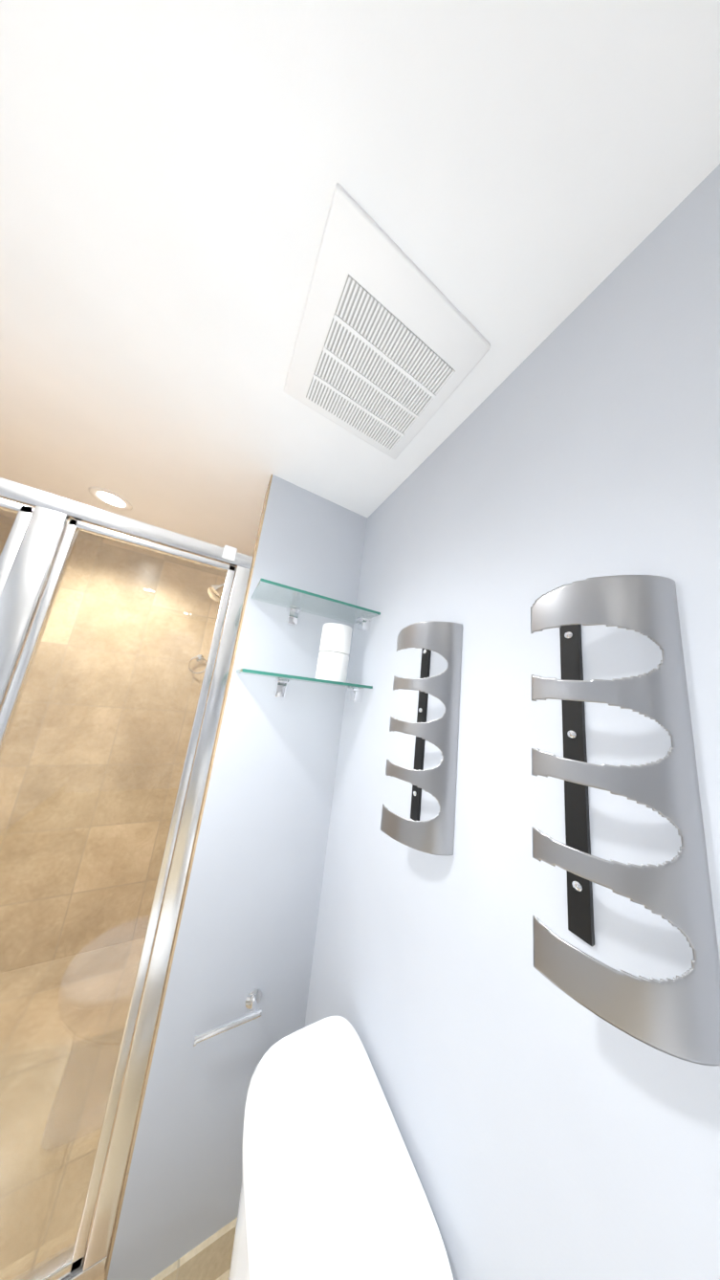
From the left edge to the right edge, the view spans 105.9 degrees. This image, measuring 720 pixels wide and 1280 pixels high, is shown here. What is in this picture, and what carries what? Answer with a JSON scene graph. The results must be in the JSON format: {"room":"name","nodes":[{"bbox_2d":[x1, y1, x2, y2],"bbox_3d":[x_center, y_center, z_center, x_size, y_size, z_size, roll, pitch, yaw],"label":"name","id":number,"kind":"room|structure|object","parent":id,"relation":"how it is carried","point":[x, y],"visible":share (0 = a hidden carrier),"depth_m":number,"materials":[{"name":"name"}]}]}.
{"room":"bathroom","nodes":[
{"label":"bathroom","id":0,"kind":"room"},
{"bbox_2d":[216,1268,230,1279],"bbox_3d":[-0.416,1.489,-0.696,1.990,0.100,5.120,13,-13,-27],"label":"floor","id":1,"kind":"structure","parent":0,"point":[225,1275],"depth_m":0.74,"materials":[{"name":"tile"}]},
{"bbox_2d":[0,934,155,1279],"bbox_3d":[-1.447,1.546,0.845,1.408,0.150,1.224,13,-13,-27],"label":"shower bench","id":2,"kind":"object","parent":1,"relation":"on","point":[122,952],"visible":0.17,"depth_m":1.28,"materials":[{"name":"tile"}]},
{"bbox_2d":[0,477,253,1279],"bbox_3d":[-1.091,0.475,0.542,1.334,1.900,0.069,13,-13,-27],"label":"shower door","id":3,"kind":"structure","parent":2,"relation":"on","point":[58,1105],"depth_m":0.71,"materials":[{"name":"clear glass"}]},
{"bbox_2d":[228,1015,454,1279],"bbox_3d":[-0.306,1.275,0.302,0.753,0.815,0.416,13,-13,-27],"label":"toilet","id":4,"kind":"object","parent":1,"relation":"on","point":[332,1188],"visible":1,"depth_m":0.47,"materials":[{"name":"white ceramic"}]},
{"bbox_2d":[0,0,719,571],"bbox_3d":[-0.129,-0.947,-0.212,1.990,0.100,5.120,13,-13,-27],"label":"ceiling","id":5,"kind":"structure","parent":0,"point":[518,180],"depth_m":0.46,"materials":[{"name":"paint"}]},
{"bbox_2d":[88,486,132,510],"bbox_3d":[-1.258,-0.709,1.375,0.170,0.006,0.170,13,-13,-27],"label":"recessed light","id":6,"kind":"object","parent":5,"relation":"in","point":[110,498],"visible":1,"depth_m":1.37,"materials":[{"name":"white plastic"}]},
{"bbox_2d":[283,182,490,459],"bbox_3d":[0.042,-0.684,0.693,0.390,0.021,0.370,13,-13,-27],"label":"ceiling vent","id":7,"kind":"object","parent":5,"relation":"in","point":[392,346],"visible":1,"depth_m":0.62,"materials":[{"name":"white plastic"}]},
{"bbox_2d":[107,163,719,1279],"bbox_3d":[-0.272,0.271,-0.454,1.990,2.400,5.120,13,-13,-27],"label":"wall","id":8,"kind":"structure","parent":0,"point":[549,1130],"depth_m":0.52,"materials":[{"name":"paint"}]},
{"bbox_2d":[0,508,235,972],"bbox_3d":[-1.613,0.521,1.598,1.420,2.400,0.006,13,-13,-27],"label":"shower wall tile","id":9,"kind":"structure","parent":8,"relation":"attached to","point":[119,655],"depth_m":1.62,"materials":[{"name":"beige tile"}]},
{"bbox_2d":[187,654,207,673],"bbox_3d":[-1.124,0.168,1.891,0.120,0.135,0.035,13,-13,-27],"label":"ring","id":10,"kind":"object","parent":9,"relation":"attached to","point":[199,656],"depth_m":1.88,"materials":[{"name":"silver metal"}]},
{"bbox_2d":[150,1217,237,1279],"bbox_3d":[-0.434,1.674,0.723,0.419,0.085,0.012,13,-13,-27],"label":"baseboard","id":11,"kind":"structure","parent":8,"relation":"attached to","point":[209,1258],"depth_m":0.72,"materials":[{"name":"tile"}]},
{"bbox_2d":[153,543,259,1054],"bbox_3d":[-0.737,0.594,1.443,0.010,2.400,1.040,13,-13,-27],"label":"shower wall tile","id":12,"kind":"structure","parent":8,"relation":"attached to","point":[254,556],"depth_m":0.86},
{"bbox_2d":[207,581,233,614],"bbox_3d":[-0.838,0.209,1.537,0.244,1.178,0.381,13,-13,-27],"label":"shower head","id":13,"kind":"object","parent":12,"relation":"attached to","point":[218,588],"depth_m":1.60,"materials":[{"name":"silver metal"}]},
{"bbox_2d":[193,987,262,1046],"bbox_3d":[-0.381,1.108,0.798,0.187,0.048,0.061,13,-13,-27],"label":"toilet paper holder","id":14,"kind":"object","parent":8,"relation":"attached to","point":[253,998],"visible":1,"depth_m":0.79,"materials":[{"name":"silver metal"}]},
{"bbox_2d":[380,620,463,855],"bbox_3d":[0.147,0.200,0.638,0.095,0.487,0.132,13,-13,-27],"label":"rack","id":15,"kind":"object","parent":8,"relation":"attached to","point":[435,835],"visible":1,"depth_m":0.61,"materials":[{"name":"silver metal"}]},
{"bbox_2d":[530,574,719,1066],"bbox_3d":[0.310,0.160,0.343,0.095,0.487,0.132,13,-13,-27],"label":"rack","id":16,"kind":"object","parent":8,"relation":"attached to","point":[678,1017],"visible":1,"depth_m":0.31,"materials":[{"name":"silver metal"}]}
]}

